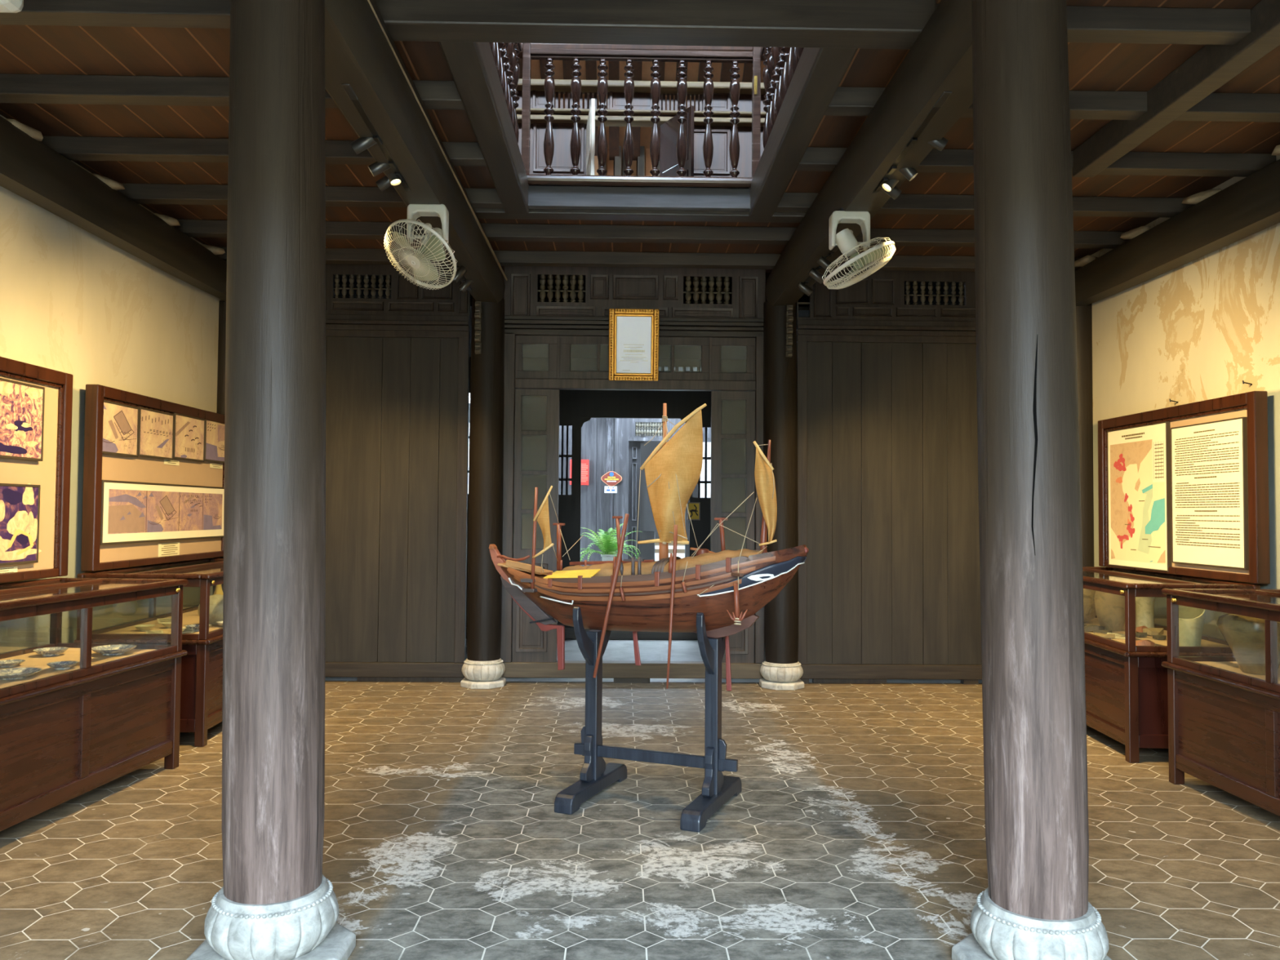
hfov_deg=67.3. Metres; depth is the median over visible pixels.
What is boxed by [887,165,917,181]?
spotlight
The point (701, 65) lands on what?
beam
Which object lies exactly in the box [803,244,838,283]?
track
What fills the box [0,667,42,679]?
dish
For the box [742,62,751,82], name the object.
beam
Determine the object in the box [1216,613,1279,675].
jar
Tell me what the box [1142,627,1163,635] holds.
sherd
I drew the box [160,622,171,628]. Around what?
bowl
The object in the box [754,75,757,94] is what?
door latch
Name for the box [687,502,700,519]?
picture
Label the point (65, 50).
ceiling
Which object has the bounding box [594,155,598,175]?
board
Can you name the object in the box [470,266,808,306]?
lattice
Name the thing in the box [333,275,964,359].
transom panel
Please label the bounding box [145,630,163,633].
card
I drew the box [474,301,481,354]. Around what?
trim
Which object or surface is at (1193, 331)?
wall
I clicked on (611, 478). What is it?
plaque
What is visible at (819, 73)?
beam
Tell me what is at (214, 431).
print
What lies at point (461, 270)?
spotlight
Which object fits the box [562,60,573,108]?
beam
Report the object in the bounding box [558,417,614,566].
wall
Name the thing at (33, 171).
girder
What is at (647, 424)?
window
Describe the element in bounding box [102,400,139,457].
print
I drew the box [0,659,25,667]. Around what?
dish
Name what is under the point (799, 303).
trim
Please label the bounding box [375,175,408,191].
spotlight
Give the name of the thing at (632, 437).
wall
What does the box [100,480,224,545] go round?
print
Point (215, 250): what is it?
trim
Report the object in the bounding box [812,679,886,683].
trim
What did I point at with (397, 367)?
wall
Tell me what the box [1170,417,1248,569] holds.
sheet
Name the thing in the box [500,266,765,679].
door frame
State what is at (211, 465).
card
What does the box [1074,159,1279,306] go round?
girder
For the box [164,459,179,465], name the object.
card
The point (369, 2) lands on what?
trim
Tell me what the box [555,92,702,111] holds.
window
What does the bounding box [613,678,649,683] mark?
trim
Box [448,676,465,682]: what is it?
trim
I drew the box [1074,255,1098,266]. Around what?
trim
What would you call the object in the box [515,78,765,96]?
beam
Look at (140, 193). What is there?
beam
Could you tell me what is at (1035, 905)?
wooden column
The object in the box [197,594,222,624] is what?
jar
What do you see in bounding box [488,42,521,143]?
balustrade
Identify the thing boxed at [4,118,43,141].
trim
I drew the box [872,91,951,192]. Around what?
track
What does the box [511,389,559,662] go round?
door
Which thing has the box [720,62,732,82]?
beam
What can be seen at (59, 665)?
dish
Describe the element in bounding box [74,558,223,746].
display case
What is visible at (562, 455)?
window
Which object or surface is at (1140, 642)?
sherd
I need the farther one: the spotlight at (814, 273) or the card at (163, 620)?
the spotlight at (814, 273)
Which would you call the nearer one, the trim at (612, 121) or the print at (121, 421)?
the print at (121, 421)
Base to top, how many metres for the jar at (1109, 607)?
0.305 m
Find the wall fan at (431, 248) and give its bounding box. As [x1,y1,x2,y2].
[383,204,457,289]
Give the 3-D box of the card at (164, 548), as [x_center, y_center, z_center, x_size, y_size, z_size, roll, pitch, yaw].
[-3.536,0.528,7.223,0.005,0.113,0.333,0,-2,-1]
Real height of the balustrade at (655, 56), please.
1.005 m
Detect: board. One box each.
[0,356,73,583]
[80,384,224,571]
[569,459,588,484]
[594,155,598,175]
[607,149,613,175]
[614,146,621,175]
[622,147,626,175]
[631,160,636,175]
[637,146,644,176]
[645,148,652,176]
[1097,391,1270,583]
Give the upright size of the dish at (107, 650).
0.040 m
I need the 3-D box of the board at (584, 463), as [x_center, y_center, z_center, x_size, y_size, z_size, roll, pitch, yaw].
[-0.859,-0.110,13.633,0.266,0.360,0.048,0,-2,-1]
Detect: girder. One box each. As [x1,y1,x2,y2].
[0,115,226,302]
[324,0,505,302]
[765,0,973,306]
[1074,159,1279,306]
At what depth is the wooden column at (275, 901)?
3.14 m
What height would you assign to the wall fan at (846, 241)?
0.485 m
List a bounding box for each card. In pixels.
[0,566,17,573]
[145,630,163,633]
[156,617,171,623]
[158,542,179,556]
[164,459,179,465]
[182,626,194,633]
[209,463,222,468]
[1106,632,1124,639]
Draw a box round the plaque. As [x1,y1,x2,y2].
[600,471,622,486]
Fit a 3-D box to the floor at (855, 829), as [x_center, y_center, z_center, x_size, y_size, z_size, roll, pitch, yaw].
[-0.186,1.856,9.192,12.000,0.100,19.500,0,-2,-1]
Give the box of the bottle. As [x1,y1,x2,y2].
[213,584,222,595]
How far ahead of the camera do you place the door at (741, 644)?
8.53 m
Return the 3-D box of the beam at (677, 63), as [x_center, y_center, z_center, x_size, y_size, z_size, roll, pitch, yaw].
[0.417,-4.847,6.899,0.095,3.952,6.297,0,-2,-1]
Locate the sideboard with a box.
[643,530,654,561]
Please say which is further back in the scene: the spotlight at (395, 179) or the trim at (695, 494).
the trim at (695, 494)
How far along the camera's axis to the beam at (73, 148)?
5.71 m
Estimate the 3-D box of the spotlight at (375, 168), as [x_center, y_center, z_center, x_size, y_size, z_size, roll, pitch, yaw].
[-1.337,-1.629,4.977,0.140,0.112,0.092,0,-2,-1]
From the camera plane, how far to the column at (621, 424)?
13.59 m
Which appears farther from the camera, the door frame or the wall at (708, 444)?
the wall at (708, 444)
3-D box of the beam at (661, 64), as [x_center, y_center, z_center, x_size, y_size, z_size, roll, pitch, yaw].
[0.214,-4.848,6.895,0.095,3.952,6.297,0,-2,-1]
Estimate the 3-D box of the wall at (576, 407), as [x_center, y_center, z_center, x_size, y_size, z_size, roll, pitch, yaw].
[-0.013,-0.059,11.440,7.600,3.640,0.060,0,-2,-1]
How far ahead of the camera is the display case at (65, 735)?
4.83 m
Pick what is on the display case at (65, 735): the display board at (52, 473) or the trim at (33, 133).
the display board at (52, 473)
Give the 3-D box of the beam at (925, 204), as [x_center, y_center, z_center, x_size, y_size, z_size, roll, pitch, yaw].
[2.356,-1.909,6.678,2.970,0.105,0.120,0,-2,-1]
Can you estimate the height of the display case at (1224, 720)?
1.087 m
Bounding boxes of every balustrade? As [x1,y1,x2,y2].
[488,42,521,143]
[521,43,760,186]
[760,46,804,148]
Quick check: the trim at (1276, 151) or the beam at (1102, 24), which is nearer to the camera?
the beam at (1102, 24)
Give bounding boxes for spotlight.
[350,135,382,154]
[368,160,396,176]
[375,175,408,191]
[387,172,403,185]
[450,264,466,283]
[457,280,473,292]
[796,281,813,296]
[808,266,826,284]
[817,252,835,271]
[875,184,901,199]
[879,177,898,191]
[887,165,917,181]
[906,137,948,151]
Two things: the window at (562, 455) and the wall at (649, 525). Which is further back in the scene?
the wall at (649, 525)
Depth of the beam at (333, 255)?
8.14 m
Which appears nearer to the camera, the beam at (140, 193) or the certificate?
the beam at (140, 193)
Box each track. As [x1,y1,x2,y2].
[341,84,411,191]
[442,244,471,290]
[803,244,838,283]
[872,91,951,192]
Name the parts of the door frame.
cornice, transom frame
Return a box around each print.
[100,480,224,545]
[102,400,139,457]
[137,406,173,460]
[173,413,204,462]
[204,419,224,463]
[1106,421,1171,571]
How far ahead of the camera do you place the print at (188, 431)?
7.49 m
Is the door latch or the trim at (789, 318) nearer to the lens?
the door latch
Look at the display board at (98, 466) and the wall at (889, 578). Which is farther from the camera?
the wall at (889, 578)
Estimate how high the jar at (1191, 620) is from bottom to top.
0.300 m
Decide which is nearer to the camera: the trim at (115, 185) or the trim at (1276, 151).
the trim at (1276, 151)
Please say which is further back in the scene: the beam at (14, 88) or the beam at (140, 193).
the beam at (140, 193)
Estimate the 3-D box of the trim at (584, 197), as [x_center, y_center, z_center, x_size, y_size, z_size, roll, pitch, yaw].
[-0.004,-1.949,6.665,1.550,0.140,0.070,0,-2,-1]
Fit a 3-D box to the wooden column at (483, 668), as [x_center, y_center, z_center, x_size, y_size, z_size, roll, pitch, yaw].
[-1.337,0.088,8.357,0.367,3.358,0.405,0,-2,-1]
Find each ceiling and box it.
[0,0,1279,257]
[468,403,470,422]
[530,59,765,176]
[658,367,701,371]
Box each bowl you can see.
[133,624,155,631]
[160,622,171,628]
[184,624,212,631]
[216,621,222,626]
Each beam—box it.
[0,0,1279,45]
[0,73,465,110]
[40,136,487,166]
[117,183,503,208]
[173,219,1130,248]
[216,246,1082,271]
[373,0,936,48]
[439,41,528,213]
[473,208,805,222]
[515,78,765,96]
[517,43,765,61]
[517,59,522,79]
[539,59,546,79]
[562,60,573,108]
[585,60,599,175]
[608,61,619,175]
[631,61,642,175]
[651,62,665,171]
[674,62,688,110]
[697,62,706,111]
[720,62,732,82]
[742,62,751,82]
[748,47,857,217]
[774,192,1195,217]
[795,146,1275,177]
[824,86,1279,122]
[1072,0,1279,177]
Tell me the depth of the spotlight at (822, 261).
6.62 m
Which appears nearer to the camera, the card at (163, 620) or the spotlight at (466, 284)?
the card at (163, 620)
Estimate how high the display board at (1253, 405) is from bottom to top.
1.166 m
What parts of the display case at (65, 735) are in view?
lid glass, panel, corner post, lid glass, frame, glazing frame, moulding, lid frame, panel, leg, corner post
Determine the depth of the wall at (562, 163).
8.66 m
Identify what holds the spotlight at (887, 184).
attached to the track at (944, 95)
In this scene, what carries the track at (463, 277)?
attached to the girder at (358, 54)
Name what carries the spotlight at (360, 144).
attached to the track at (349, 91)
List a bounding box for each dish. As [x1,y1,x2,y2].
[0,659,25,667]
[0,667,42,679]
[32,646,68,656]
[46,661,78,670]
[91,644,136,655]
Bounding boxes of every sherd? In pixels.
[1084,623,1104,631]
[1093,629,1111,633]
[1093,632,1115,638]
[1135,632,1146,637]
[1135,640,1154,645]
[1136,626,1146,632]
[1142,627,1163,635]
[1152,635,1166,639]
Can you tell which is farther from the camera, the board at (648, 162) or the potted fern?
the potted fern
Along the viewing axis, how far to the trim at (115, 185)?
6.14 m
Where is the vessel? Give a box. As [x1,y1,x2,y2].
[1135,596,1155,630]
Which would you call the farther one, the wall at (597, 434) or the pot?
the wall at (597, 434)
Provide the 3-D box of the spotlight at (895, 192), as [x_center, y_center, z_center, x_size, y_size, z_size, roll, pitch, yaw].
[1.366,-1.600,5.269,0.138,0.114,0.094,0,-2,-1]
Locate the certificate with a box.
[608,308,659,381]
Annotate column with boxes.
[186,0,355,959]
[212,301,226,595]
[460,297,506,688]
[613,417,628,560]
[759,301,804,690]
[951,0,1111,959]
[1075,303,1093,566]
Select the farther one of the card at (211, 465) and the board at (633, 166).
the board at (633, 166)
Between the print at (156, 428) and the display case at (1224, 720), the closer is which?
the display case at (1224, 720)
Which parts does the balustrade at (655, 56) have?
post, handrail, post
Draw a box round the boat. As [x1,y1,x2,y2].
[488,403,808,691]
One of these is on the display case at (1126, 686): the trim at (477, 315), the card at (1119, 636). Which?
the card at (1119, 636)
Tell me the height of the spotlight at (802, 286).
0.113 m
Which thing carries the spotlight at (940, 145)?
attached to the track at (944, 95)
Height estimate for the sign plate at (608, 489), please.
0.100 m
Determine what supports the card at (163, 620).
on the display case at (202, 668)
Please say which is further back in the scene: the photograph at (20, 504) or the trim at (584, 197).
the trim at (584, 197)
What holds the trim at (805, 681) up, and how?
attached to the wall at (889, 578)
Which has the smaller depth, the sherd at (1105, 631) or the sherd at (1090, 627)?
the sherd at (1105, 631)
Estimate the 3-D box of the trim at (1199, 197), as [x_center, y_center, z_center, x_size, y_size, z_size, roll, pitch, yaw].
[3.709,-1.848,6.262,0.257,0.075,0.248,0,-2,-1]
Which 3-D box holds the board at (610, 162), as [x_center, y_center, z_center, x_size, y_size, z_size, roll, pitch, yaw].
[-0.292,-2.712,9.411,0.062,1.544,0.060,0,-2,-1]
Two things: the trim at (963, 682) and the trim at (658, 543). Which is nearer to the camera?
the trim at (963, 682)
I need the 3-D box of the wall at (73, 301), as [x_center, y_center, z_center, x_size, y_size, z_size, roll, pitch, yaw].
[-3.674,-0.267,4.042,0.200,3.750,9.200,0,-2,-1]
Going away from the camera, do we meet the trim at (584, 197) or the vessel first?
the trim at (584, 197)
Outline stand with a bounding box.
[554,606,742,832]
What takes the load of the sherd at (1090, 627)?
on the display case at (1126, 686)
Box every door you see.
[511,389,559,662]
[586,98,595,175]
[627,440,640,559]
[660,105,693,176]
[710,391,755,662]
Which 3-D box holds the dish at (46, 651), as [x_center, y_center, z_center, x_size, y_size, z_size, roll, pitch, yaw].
[-3.256,0.953,5.317,0.171,0.036,0.171,0,-2,-1]
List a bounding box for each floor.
[0,639,1279,959]
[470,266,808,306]
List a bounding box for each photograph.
[0,377,44,461]
[0,483,41,565]
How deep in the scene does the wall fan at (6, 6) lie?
3.42 m
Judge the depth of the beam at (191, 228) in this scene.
7.38 m
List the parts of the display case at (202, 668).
corner post, moulding, lid frame, glazing frame, lid glass, panel, lid glass, leg, corner post, frame, panel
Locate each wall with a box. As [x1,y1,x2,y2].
[0,114,223,653]
[324,263,470,677]
[466,356,746,627]
[467,422,711,561]
[516,89,765,177]
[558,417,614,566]
[628,417,711,442]
[635,422,667,538]
[795,270,982,679]
[1090,155,1279,639]
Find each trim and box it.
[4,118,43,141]
[90,173,124,190]
[153,213,180,226]
[200,244,225,254]
[356,676,448,681]
[367,0,507,280]
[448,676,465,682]
[466,626,708,639]
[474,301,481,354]
[515,107,765,127]
[526,174,752,188]
[528,186,750,211]
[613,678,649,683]
[640,434,644,559]
[654,542,684,546]
[654,548,684,553]
[684,483,697,557]
[786,305,793,357]
[798,302,809,304]
[800,679,808,684]
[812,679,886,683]
[960,679,977,684]
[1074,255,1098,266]
[1120,226,1151,239]
[1182,188,1222,204]
[1271,144,1279,155]
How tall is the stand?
1.013 m
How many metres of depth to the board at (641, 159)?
9.36 m
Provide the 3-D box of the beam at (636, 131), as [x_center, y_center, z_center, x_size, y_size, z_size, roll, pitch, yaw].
[0.011,-4.850,6.891,0.095,3.952,6.297,0,-2,-1]
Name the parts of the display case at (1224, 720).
corner post, leg, moulding, lid frame, panel, glazing frame, frame, lid glass, panel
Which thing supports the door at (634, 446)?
in the wall at (632, 437)
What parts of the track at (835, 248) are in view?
rail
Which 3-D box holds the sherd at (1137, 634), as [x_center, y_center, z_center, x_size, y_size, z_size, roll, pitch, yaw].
[3.372,1.041,6.481,0.072,0.034,0.060,0,-2,-1]
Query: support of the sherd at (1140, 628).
on the display case at (1126, 686)
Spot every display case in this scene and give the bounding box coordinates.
[0,577,187,831]
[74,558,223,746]
[1082,566,1260,763]
[1161,588,1279,816]
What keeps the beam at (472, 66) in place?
attached to the ceiling at (65, 50)
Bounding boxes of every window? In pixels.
[467,425,711,497]
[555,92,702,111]
[635,422,662,435]
[660,366,700,371]
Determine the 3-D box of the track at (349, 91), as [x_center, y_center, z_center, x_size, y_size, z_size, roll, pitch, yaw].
[-1.269,-1.653,4.719,0.036,0.030,1.352,1,-2,-2]
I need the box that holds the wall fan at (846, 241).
[822,207,895,289]
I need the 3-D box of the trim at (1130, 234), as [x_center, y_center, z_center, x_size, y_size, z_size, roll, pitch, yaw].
[3.699,-1.821,7.073,0.255,0.075,0.256,0,-2,-1]
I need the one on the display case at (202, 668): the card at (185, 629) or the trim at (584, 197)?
the card at (185, 629)
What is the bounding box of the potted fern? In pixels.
[580,523,642,561]
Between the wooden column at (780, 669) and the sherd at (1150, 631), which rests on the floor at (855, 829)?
the wooden column at (780, 669)
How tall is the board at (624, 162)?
1.544 m
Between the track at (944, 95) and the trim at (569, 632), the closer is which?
the track at (944, 95)
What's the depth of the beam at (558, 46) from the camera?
7.34 m
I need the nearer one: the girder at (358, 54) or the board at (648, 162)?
the girder at (358, 54)
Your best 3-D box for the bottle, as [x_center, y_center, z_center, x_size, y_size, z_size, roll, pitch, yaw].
[-3.248,0.921,7.411,0.150,0.240,0.150,0,-2,-1]
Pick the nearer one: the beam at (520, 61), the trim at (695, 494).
the beam at (520, 61)
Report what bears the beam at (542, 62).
attached to the ceiling at (669, 67)
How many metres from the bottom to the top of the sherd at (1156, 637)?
0.030 m
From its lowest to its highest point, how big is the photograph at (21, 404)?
0.430 m
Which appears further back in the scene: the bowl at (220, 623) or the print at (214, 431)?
the print at (214, 431)
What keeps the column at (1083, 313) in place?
on the floor at (855, 829)
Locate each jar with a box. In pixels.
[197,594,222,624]
[1083,588,1096,622]
[1093,591,1124,631]
[1178,604,1204,646]
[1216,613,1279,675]
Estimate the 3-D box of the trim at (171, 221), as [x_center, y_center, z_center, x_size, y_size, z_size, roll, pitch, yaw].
[-3.469,-1.878,6.940,0.255,0.075,0.256,0,-2,-1]
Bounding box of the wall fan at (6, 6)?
[0,0,23,13]
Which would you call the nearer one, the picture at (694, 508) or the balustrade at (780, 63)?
the balustrade at (780, 63)
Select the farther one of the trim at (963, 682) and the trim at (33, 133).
the trim at (963, 682)
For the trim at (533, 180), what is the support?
on the beam at (482, 213)
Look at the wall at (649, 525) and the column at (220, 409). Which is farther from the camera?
the wall at (649, 525)
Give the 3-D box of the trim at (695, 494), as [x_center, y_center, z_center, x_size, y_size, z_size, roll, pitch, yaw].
[0.740,0.661,13.652,0.200,2.600,0.100,0,-2,-1]
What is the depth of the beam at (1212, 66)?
4.70 m
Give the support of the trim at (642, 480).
attached to the wall at (632, 437)
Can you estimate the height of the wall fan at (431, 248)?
0.512 m
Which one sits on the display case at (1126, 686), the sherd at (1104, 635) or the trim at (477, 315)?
the sherd at (1104, 635)
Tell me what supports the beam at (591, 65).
attached to the ceiling at (669, 67)
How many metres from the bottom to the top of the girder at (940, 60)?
0.320 m
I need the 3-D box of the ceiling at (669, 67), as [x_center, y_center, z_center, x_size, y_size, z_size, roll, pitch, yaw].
[0.136,-4.934,6.896,7.450,3.945,6.250,0,-2,-1]
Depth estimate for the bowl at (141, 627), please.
6.41 m
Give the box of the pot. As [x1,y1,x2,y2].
[600,554,614,560]
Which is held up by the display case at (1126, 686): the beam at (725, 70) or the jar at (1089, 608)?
the jar at (1089, 608)
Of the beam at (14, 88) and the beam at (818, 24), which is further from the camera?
the beam at (14, 88)
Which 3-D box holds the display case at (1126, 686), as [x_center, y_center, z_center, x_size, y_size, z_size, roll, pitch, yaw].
[3.386,1.208,6.781,0.808,1.087,1.955,0,-2,2]
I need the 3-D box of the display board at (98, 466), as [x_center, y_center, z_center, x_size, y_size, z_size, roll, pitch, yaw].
[-3.543,0.019,7.215,0.085,1.200,2.126,0,-2,-1]
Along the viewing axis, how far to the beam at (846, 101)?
4.99 m
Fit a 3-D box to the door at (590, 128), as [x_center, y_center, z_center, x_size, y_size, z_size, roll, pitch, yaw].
[-0.432,-2.589,8.340,0.044,1.224,0.550,1,-2,-7]
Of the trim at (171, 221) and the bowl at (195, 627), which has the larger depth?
the trim at (171, 221)
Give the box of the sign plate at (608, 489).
[604,485,617,493]
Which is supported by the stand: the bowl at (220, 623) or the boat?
the boat
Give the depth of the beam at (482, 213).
6.72 m
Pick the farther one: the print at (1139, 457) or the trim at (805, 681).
the trim at (805, 681)
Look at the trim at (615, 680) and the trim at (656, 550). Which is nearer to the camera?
the trim at (615, 680)
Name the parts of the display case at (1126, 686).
frame, panel, lid glass, corner post, leg, panel, glazing frame, moulding, lid glass, lid frame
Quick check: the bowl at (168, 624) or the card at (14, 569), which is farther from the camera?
the bowl at (168, 624)
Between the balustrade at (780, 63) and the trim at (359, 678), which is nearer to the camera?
the balustrade at (780, 63)
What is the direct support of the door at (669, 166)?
in the wall at (562, 163)
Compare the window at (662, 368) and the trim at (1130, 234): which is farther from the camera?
the window at (662, 368)

